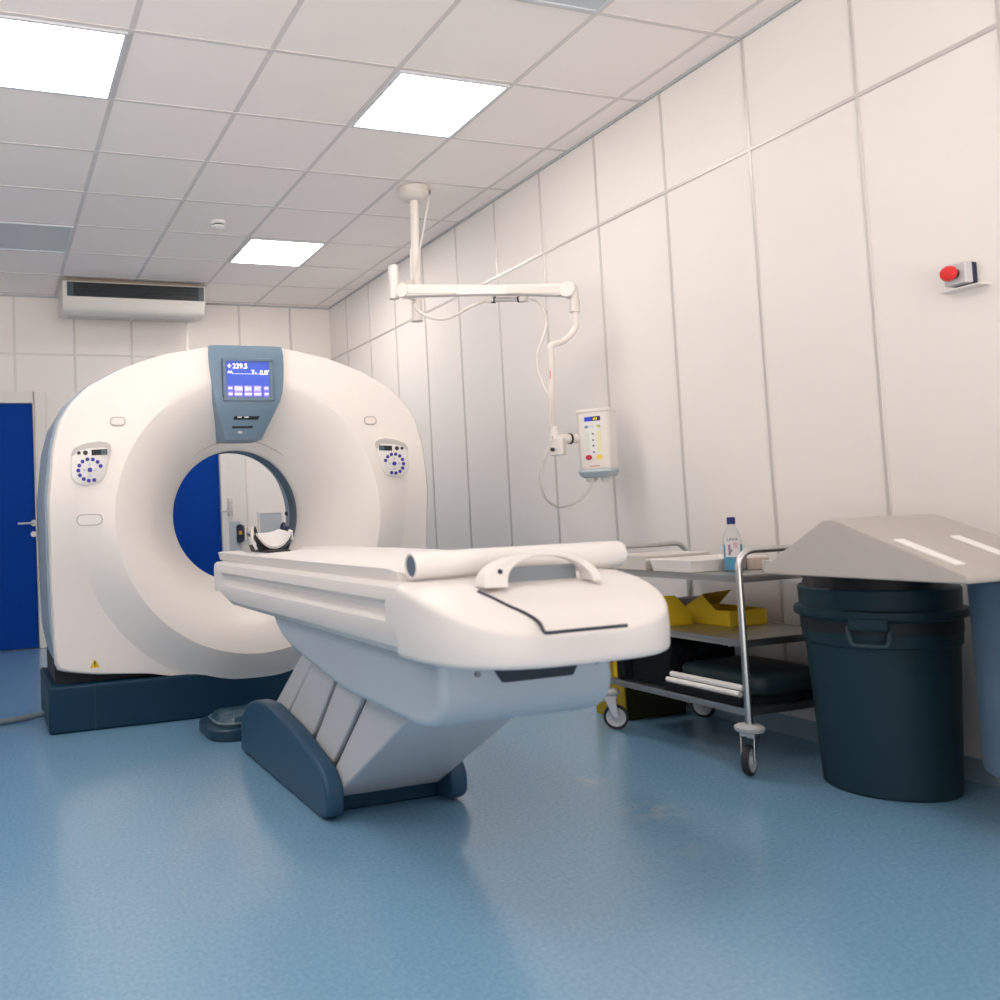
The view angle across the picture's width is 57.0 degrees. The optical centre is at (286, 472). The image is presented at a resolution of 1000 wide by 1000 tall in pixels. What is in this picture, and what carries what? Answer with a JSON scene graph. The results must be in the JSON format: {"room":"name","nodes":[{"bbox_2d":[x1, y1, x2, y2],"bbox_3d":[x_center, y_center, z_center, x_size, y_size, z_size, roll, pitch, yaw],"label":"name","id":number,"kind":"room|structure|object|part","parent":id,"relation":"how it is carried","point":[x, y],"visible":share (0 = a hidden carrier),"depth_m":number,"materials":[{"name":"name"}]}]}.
{"room":"radiology room","nodes":[
{"label":"radiology room","id":0,"kind":"room"},
{"bbox_2d":[0,296,330,650],"bbox_3d":[-2.266,-0.019,7.495,5.753,2.994,0.100,-1,-3,-19],"label":"wall","id":1,"kind":"structure","parent":0,"point":[39,328],"depth_m":7.79,"materials":[{"name":"white paint"}]},
{"bbox_2d":[0,391,46,650],"bbox_3d":[-2.557,0.399,7.255,1.170,2.158,0.112,-1,-3,-19],"label":"door","id":2,"kind":"structure","parent":1,"relation":"in","point":[23,428],"depth_m":7.38,"materials":[{"name":"blue laminate"}]},
{"bbox_3d":[-2.162,0.420,7.364,0.156,0.052,0.067,-1,-3,-19],"label":"handle","id":3,"kind":"part","parent":2,"relation":"part of","materials":[{"name":"metal"}]},
{"bbox_2d":[0,297,330,541],"bbox_3d":[-2.249,-0.016,7.445,5.753,2.982,0.006,-1,-3,-19],"label":"trim","id":4,"kind":"structure","parent":1,"relation":"attached to","point":[14,353],"depth_m":7.66,"materials":[{"name":"grey metal"}]},
{"bbox_2d":[173,453,248,575],"bbox_3d":[-0.959,0.361,7.781,1.295,2.158,0.149,-1,-3,-19],"label":"door","id":5,"kind":"structure","parent":1,"relation":"in","point":[210,501],"depth_m":7.91,"materials":[{"name":"blue paint"}]},
{"bbox_3d":[-1.039,0.365,7.801,1.155,2.158,0.060,-1,-3,-19],"label":"frame","id":6,"kind":"part","parent":5,"relation":"part of","materials":[{"name":"white"}]},
{"bbox_3d":[-0.535,0.308,7.889,0.128,0.160,0.074,-1,-3,-19],"label":"lock handle","id":7,"kind":"part","parent":5,"relation":"part of","materials":[{"name":"metal"}]},
{"bbox_2d":[236,524,249,542],"bbox_3d":[-0.400,0.545,7.977,0.120,0.165,0.113,-1,-3,-19],"label":"handset","id":8,"kind":"object","parent":1,"relation":"attached to","point":[241,529],"visible":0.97,"depth_m":7.92,"materials":[{"name":"blue plastic"}]},
{"bbox_2d":[257,511,282,532],"bbox_3d":[-0.144,0.526,8.107,0.236,0.335,0.036,-1,-3,-19],"label":"wall panel","id":9,"kind":"object","parent":1,"relation":"attached to","point":[267,521],"visible":0.41,"depth_m":8.09,"materials":[{"name":"grey"}]},
{"bbox_2d":[0,0,793,307],"bbox_3d":[-0.652,-1.899,2.637,5.953,0.100,10.558,-1,-3,-19],"label":"ceiling","id":10,"kind":"structure","parent":0,"point":[501,40],"depth_m":4.51,"materials":[{"name":"tile"}]},
{"bbox_2d":[0,221,72,252],"bbox_3d":[-1.779,-1.612,6.037,0.576,0.012,0.576,-1,-3,-19],"label":"recessed light","id":11,"kind":"object","parent":10,"relation":"in","point":[17,236],"visible":1,"depth_m":6.03,"materials":[{"name":"white plastic"}]},
{"bbox_2d":[0,14,127,99],"bbox_3d":[-1.008,-1.767,3.769,0.576,0.012,0.576,-1,-3,-19],"label":"recessed light","id":12,"kind":"object","parent":10,"relation":"in","point":[36,55],"visible":1,"depth_m":3.75,"materials":[{"name":"white plastic"}]},
{"bbox_2d":[58,278,204,322],"bbox_3d":[-1.293,-1.417,7.386,1.163,0.269,0.434,-1,-3,-19],"label":"air conditioner","id":13,"kind":"object","parent":10,"relation":"attached to","point":[87,299],"visible":1,"depth_m":7.22,"materials":[{"name":"white plastic"}]},
{"bbox_2d":[67,315,193,322],"bbox_3d":[-1.309,-1.298,7.444,1.043,0.037,0.240,-1,-3,-19],"label":"grille","id":14,"kind":"object","parent":13,"relation":"attached to","point":[87,317],"depth_m":7.40,"materials":[{"name":"grey"}]},
{"bbox_2d":[211,219,225,229],"bbox_3d":[-0.456,-1.656,5.903,0.100,0.050,0.100,-1,-3,-19],"label":"smoke detector","id":15,"kind":"object","parent":10,"relation":"attached to","point":[218,224],"visible":1,"depth_m":5.87,"materials":[{"name":"white plastic"}]},
{"bbox_2d":[229,238,325,266],"bbox_3d":[-0.076,-1.652,6.618,0.576,0.012,0.576,-1,-3,-19],"label":"recessed light","id":16,"kind":"object","parent":10,"relation":"in","point":[255,250],"visible":1,"depth_m":6.60,"materials":[{"name":"white plastic"}]},
{"bbox_2d":[0,0,763,307],"bbox_3d":[-0.650,-1.848,2.635,5.753,0.003,10.358,-1,-3,-19],"label":"ceiling grid","id":17,"kind":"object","parent":10,"relation":"attached to","point":[131,30],"depth_m":4.51,"materials":[{"name":"grey metal"}]},
{"bbox_2d":[350,70,509,137],"bbox_3d":[0.695,-1.807,4.350,0.576,0.012,0.576,-1,-3,-19],"label":"recessed light","id":18,"kind":"object","parent":10,"relation":"in","point":[417,103],"visible":1,"depth_m":4.32,"materials":[{"name":"white plastic"}]},
{"bbox_2d":[388,183,618,507],"bbox_3d":[1.092,-0.793,4.869,0.432,2.005,1.316,0,-4,-39],"label":"contrast injector","id":19,"kind":"object","parent":10,"relation":"hanging from","point":[596,436],"visible":1,"depth_m":4.56,"materials":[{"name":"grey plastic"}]},
{"bbox_3d":[0.629,-1.115,5.158,0.060,0.196,0.060,-1,-3,-19],"label":"pivot post","id":20,"kind":"part","parent":19,"relation":"part of","materials":[{"name":"white metal"}]},
{"bbox_3d":[1.076,-1.005,4.853,0.952,0.232,0.052,-4,-4,34],"label":"spring arm","id":21,"kind":"part","parent":19,"relation":"part of","materials":[{"name":"white metal"}]},
{"bbox_3d":[1.444,-0.174,4.495,0.175,0.048,0.048,-2,-3,-16],"label":"mount arm","id":22,"kind":"part","parent":19,"relation":"part of","materials":[{"name":"white plastic"}]},
{"bbox_2d":[578,468,618,477],"bbox_3d":[1.581,0.000,4.467,0.192,0.039,0.128,-4,-4,34],"label":"tray","id":23,"kind":"object","parent":19,"relation":"on","point":[584,472],"depth_m":4.42,"materials":[{"name":"grey plastic"}]},
{"bbox_2d":[522,0,611,13],"bbox_3d":[1.080,-1.884,3.216,0.576,0.012,0.576,-1,-3,-19],"label":"recessed light","id":24,"kind":"object","parent":10,"relation":"in","point":[592,6],"visible":1,"depth_m":3.51,"materials":[{"name":"white plastic"}]},
{"bbox_2d":[543,0,606,9],"bbox_3d":[1.080,-1.886,3.216,0.548,0.006,0.548,-1,-3,-19],"label":"diffuser","id":25,"kind":"object","parent":24,"relation":"attached to","point":[570,4],"depth_m":3.51,"materials":[{"name":"grey plastic"}]},
{"bbox_2d":[0,648,999,999],"bbox_3d":[-0.523,1.188,2.471,5.953,0.100,10.558,-1,-3,-19],"label":"floor","id":26,"kind":"structure","parent":0,"point":[580,857],"depth_m":2.39,"materials":[{"name":"blue plastic"}]},
{"bbox_2d":[0,710,44,724],"bbox_3d":[-2.719,1.308,4.447,2.964,0.056,0.122,-2,-3,-2],"label":"cable","id":27,"kind":"object","parent":26,"relation":"on","point":[11,720],"visible":0.98,"depth_m":4.51,"materials":[{"name":"grey plastic"}]},
{"bbox_2d":[199,705,246,742],"bbox_3d":[-0.176,1.162,4.158,0.440,0.103,0.360,-1,-3,-19],"label":"foot pedal","id":28,"kind":"object","parent":26,"relation":"on","point":[224,725],"visible":0.54,"depth_m":4.02,"materials":[{"name":"blue plastic"}]},
{"bbox_2d":[37,345,427,734],"bbox_3d":[-0.297,0.298,4.909,2.075,1.919,0.944,-1,-3,-19],"label":"scanner","id":29,"kind":"object","parent":26,"relation":"on","point":[136,633],"visible":0.86,"depth_m":4.46,"materials":[{"name":"white plastic"}]},
{"bbox_2d":[111,418,124,424],"bbox_3d":[-0.828,-0.253,4.328,0.066,0.035,0.013,-2,-3,-14],"label":"speaker grille","id":30,"kind":"object","parent":29,"relation":"attached to","point":[114,421],"depth_m":4.32,"materials":[{"name":"beige plastic"}]},
{"bbox_3d":[-0.248,-0.405,4.680,0.402,0.477,0.367,-1,-3,-19],"label":"display panel","id":31,"kind":"part","parent":29,"relation":"part of","materials":[{"name":"blue plastic"}]},
{"bbox_2d":[365,417,375,423],"bbox_3d":[0.453,-0.283,4.766,0.066,0.035,0.013,-1,-3,-24],"label":"speaker grille","id":32,"kind":"object","parent":29,"relation":"attached to","point":[368,420],"depth_m":4.76,"materials":[{"name":"beige plastic"}]},
{"bbox_2d":[214,546,669,817],"bbox_3d":[0.329,0.692,3.017,0.673,0.877,2.350,-1,-3,-19],"label":"table","id":33,"kind":"object","parent":26,"relation":"on","point":[397,679],"visible":0.98,"depth_m":2.33,"materials":[{"name":"white plastic"}]},
{"bbox_2d":[246,526,293,552],"bbox_3d":[-0.076,0.315,4.228,0.227,0.127,0.280,-1,-3,-19],"label":"headrest","id":34,"kind":"object","parent":33,"relation":"attached to","point":[277,540],"visible":0.99,"depth_m":4.21,"materials":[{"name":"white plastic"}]},
{"bbox_3d":[0.312,0.294,3.039,0.580,0.049,1.460,-1,-3,-19],"label":"mattress","id":35,"kind":"part","parent":33,"relation":"part of","materials":[{"name":"white"}]},
{"bbox_3d":[0.198,1.112,3.431,0.394,0.095,0.900,-1,-3,-19],"label":"plate","id":36,"kind":"part","parent":33,"relation":"part of","materials":[{"name":"blue plastic"}]},
{"bbox_2d":[405,541,626,579],"bbox_3d":[0.606,0.225,2.291,0.628,0.069,0.069,-1,-3,-19],"label":"paper roll","id":37,"kind":"object","parent":33,"relation":"on","point":[463,562],"visible":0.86,"depth_m":2.24,"materials":[{"name":"white paper"}]},
{"bbox_3d":[0.615,0.232,2.152,0.333,0.077,0.053,-1,-3,-19],"label":"grab handle","id":38,"kind":"part","parent":33,"relation":"part of","materials":[{"name":"white plastic"}]},
{"bbox_2d":[596,661,685,719],"bbox_3d":[1.680,0.998,4.186,0.382,0.280,0.240,-1,-3,-19],"label":"box","id":39,"kind":"object","parent":26,"relation":"on","point":[638,704],"visible":0.19,"depth_m":4.07,"materials":[{"name":"yellow"}]},
{"bbox_3d":[1.513,1.011,4.128,0.020,0.260,0.228,-1,-3,-19],"label":"panel","id":40,"kind":"part","parent":39,"relation":"part of","materials":[{"name":"yellow"}]},
{"bbox_2d":[599,541,813,775],"bbox_3d":[1.773,0.698,3.653,0.644,0.812,0.885,-1,-3,-19],"label":"trolley","id":41,"kind":"object","parent":26,"relation":"on","point":[615,715],"depth_m":3.35,"materials":[{"name":"metal"}]},
{"bbox_2d":[613,659,633,678],"bbox_3d":[1.664,0.799,3.956,0.432,0.200,0.060,-1,-3,-19],"label":"case","id":42,"kind":"object","parent":41,"relation":"on","point":[623,669],"visible":0.22,"depth_m":3.87,"materials":[{"name":"black plastic"}]},
{"bbox_3d":[1.647,0.640,4.013,0.514,0.647,0.025,-1,-3,-19],"label":"frame","id":43,"kind":"part","parent":41,"relation":"part of","materials":[{"name":"metal"}]},
{"bbox_2d":[614,551,708,569],"bbox_3d":[1.647,0.385,3.888,0.349,0.062,0.219,-1,-3,-19],"label":"tray","id":44,"kind":"object","parent":41,"relation":"on","point":[635,561],"visible":0.56,"depth_m":3.81,"materials":[{"name":"white plastic"}]},
{"bbox_2d":[663,596,692,625],"bbox_3d":[1.625,0.584,3.803,0.145,0.128,0.180,-1,-3,-19],"label":"carton","id":45,"kind":"object","parent":41,"relation":"on","point":[678,613],"visible":0.46,"depth_m":3.72,"materials":[{"name":"yellow cardboard"}]},
{"bbox_2d":[632,637,734,685],"bbox_3d":[1.715,0.801,3.809,0.350,0.174,0.220,-1,-3,-19],"label":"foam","id":46,"kind":"object","parent":41,"relation":"on","point":[655,669],"visible":0.6,"depth_m":3.72,"materials":[{"name":"black"}]},
{"bbox_2d":[677,595,699,605],"bbox_3d":[1.793,0.603,3.965,0.184,0.092,0.092,-1,-3,-19],"label":"roll","id":47,"kind":"object","parent":41,"relation":"on","point":[685,600],"visible":0.06,"depth_m":3.94,"materials":[{"name":"grey"}]},
{"bbox_2d":[603,567,801,582],"bbox_3d":[1.762,0.408,3.661,0.486,0.026,0.766,-1,-3,-19],"label":"shelf","id":48,"kind":"object","parent":41,"relation":"attached to","point":[747,575],"depth_m":3.38,"materials":[{"name":"metal"}]},
{"bbox_3d":[1.624,0.858,3.430,0.036,0.028,0.390,-1,-3,-19],"label":"foam strip","id":49,"kind":"part","parent":41,"relation":"part of","materials":[{"name":"plastic"}]},
{"bbox_2d":[666,676,742,697],"bbox_3d":[1.621,0.832,3.436,0.023,0.023,0.370,-1,-3,-19],"label":"rod","id":50,"kind":"object","parent":41,"relation":"on","point":[702,686],"visible":1,"depth_m":3.41,"materials":[{"name":"white plastic"}]},
{"bbox_2d":[670,671,742,690],"bbox_3d":[1.633,0.808,3.428,0.023,0.023,0.365,-1,-3,-19],"label":"rod","id":51,"kind":"object","parent":50,"relation":"on","point":[700,679],"visible":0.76,"depth_m":3.41,"materials":[{"name":"white plastic"}]},
{"bbox_2d":[646,554,766,572],"bbox_3d":[1.736,0.374,3.649,0.395,0.050,0.244,-1,-3,-19],"label":"plastic tray","id":52,"kind":"object","parent":41,"relation":"on","point":[701,563],"visible":0.77,"depth_m":3.56,"materials":[{"name":"white plastic"}]},
{"bbox_2d":[610,676,813,715],"bbox_3d":[1.782,0.890,3.635,0.486,0.026,0.766,-1,-3,-19],"label":"shelf","id":53,"kind":"object","parent":41,"relation":"attached to","point":[756,709],"depth_m":3.33,"materials":[{"name":"metal"}]},
{"bbox_2d":[686,590,766,626],"bbox_3d":[1.861,0.570,3.744,0.195,0.130,0.245,-1,-3,-19],"label":"carton","id":54,"kind":"object","parent":41,"relation":"on","point":[706,608],"visible":0.82,"depth_m":3.71,"materials":[{"name":"yellow cardboard"}]},
{"bbox_2d":[723,517,743,571],"bbox_3d":[1.771,0.282,3.499,0.068,0.214,0.070,-4,-3,27],"label":"bottle","id":55,"kind":"object","parent":41,"relation":"on","point":[732,540],"visible":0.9,"depth_m":3.48,"materials":[{"name":"white plastic"}]},
{"bbox_2d":[670,622,805,646],"bbox_3d":[1.772,0.643,3.648,0.486,0.026,0.766,-1,-3,-19],"label":"shelf","id":56,"kind":"object","parent":41,"relation":"attached to","point":[771,633],"depth_m":3.42,"materials":[{"name":"metal"}]},
{"bbox_2d":[682,655,812,702],"bbox_3d":[1.841,0.808,3.497,0.385,0.118,0.420,-1,-3,-19],"label":"cushion","id":57,"kind":"object","parent":41,"relation":"on","point":[771,680],"visible":0.61,"depth_m":3.33,"materials":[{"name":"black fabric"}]},
{"bbox_2d":[747,557,768,569],"bbox_3d":[1.904,0.365,3.559,0.085,0.045,0.030,-1,-3,-19],"label":"carton","id":58,"kind":"object","parent":41,"relation":"on","point":[752,563],"visible":0.76,"depth_m":3.54,"materials":[{"name":"beige cardboard"}]},
{"bbox_3d":[1.894,0.591,3.286,0.514,0.647,0.025,-1,-3,-19],"label":"frame","id":59,"kind":"part","parent":41,"relation":"part of","materials":[{"name":"metal"}]},
{"bbox_2d":[762,560,771,570],"bbox_3d":[1.956,0.356,3.413,0.174,0.042,0.120,-1,-3,-19],"label":"box","id":60,"kind":"object","parent":41,"relation":"on","point":[764,562],"visible":0.18,"depth_m":3.43,"materials":[{"name":"grey cardboard"}]},
{"bbox_2d":[793,576,969,802],"bbox_3d":[2.038,0.696,3.010,0.506,0.725,0.506,-1,-3,-19],"label":"bin","id":61,"kind":"object","parent":26,"relation":"on","point":[885,656],"visible":0.9,"depth_m":2.83,"materials":[{"name":"plastic"}]},
{"bbox_3d":[1.876,0.529,2.836,0.130,0.069,0.033,-5,-4,40],"label":"handle","id":62,"kind":"part","parent":61,"relation":"part of","materials":[{"name":"blue"}]},
{"bbox_2d":[764,514,999,583],"bbox_3d":[1.918,0.221,2.709,0.490,0.177,0.647,-1,-3,-19],"label":"lid","id":63,"kind":"object","parent":61,"relation":"on","point":[934,548],"visible":1,"depth_m":2.62,"materials":[{"name":"white plastic"}]},
{"bbox_2d":[966,581,999,777],"bbox_3d":[2.211,0.661,2.479,0.432,0.724,0.432,-1,-3,-19],"label":"bin","id":64,"kind":"object","parent":26,"relation":"on","point":[983,598],"visible":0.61,"depth_m":2.51,"materials":[{"name":"blue plastic"}]},
{"bbox_3d":[0.117,1.000,7.933,0.400,0.810,0.355,-1,-3,-19],"label":"cabinet","id":65,"kind":"object","parent":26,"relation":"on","visible":0},
{"bbox_2d":[280,516,284,529],"bbox_3d":[-0.025,0.493,7.895,0.064,0.209,0.064,-1,-3,-19],"label":"dispenser bottle","id":66,"kind":"object","parent":65,"relation":"on","point":[282,525],"visible":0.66,"depth_m":7.88,"materials":[{"name":"blue plastic"}]},
{"bbox_2d":[329,0,999,758],"bbox_3d":[2.181,-0.421,3.499,0.100,2.994,10.358,-1,-3,-19],"label":"wall","id":67,"kind":"structure","parent":0,"point":[931,133],"depth_m":3.82,"materials":[{"name":"white paint"}]},
{"bbox_2d":[0,0,801,309],"bbox_3d":[-0.650,-1.843,2.634,5.753,0.012,10.358,-1,-3,-19],"label":"trim","id":68,"kind":"structure","parent":67,"relation":"attached to","point":[794,2],"depth_m":4.88,"materials":[{"name":"grey"}]},
{"bbox_2d":[331,0,999,715],"bbox_3d":[2.132,-0.414,3.482,0.006,2.982,10.358,-1,-3,-19],"label":"trim","id":69,"kind":"structure","parent":67,"relation":"attached to","point":[857,94],"depth_m":3.82,"materials":[{"name":"grey metal"}]},
{"bbox_2d":[686,702,999,787],"bbox_3d":[2.191,1.034,3.403,0.008,0.080,10.358,-1,-3,-19],"label":"baseboard","id":70,"kind":"structure","parent":67,"relation":"attached to","point":[974,770],"depth_m":3.62,"materials":[{"name":"blue plastic"}]},
{"bbox_2d":[937,261,991,294],"bbox_3d":[2.254,-0.660,2.956,0.103,0.088,0.135,-1,-3,-19],"label":"button","id":71,"kind":"object","parent":67,"relation":"attached to","point":[962,276],"visible":1,"depth_m":2.94,"materials":[{"name":"red plastic"}]}
]}

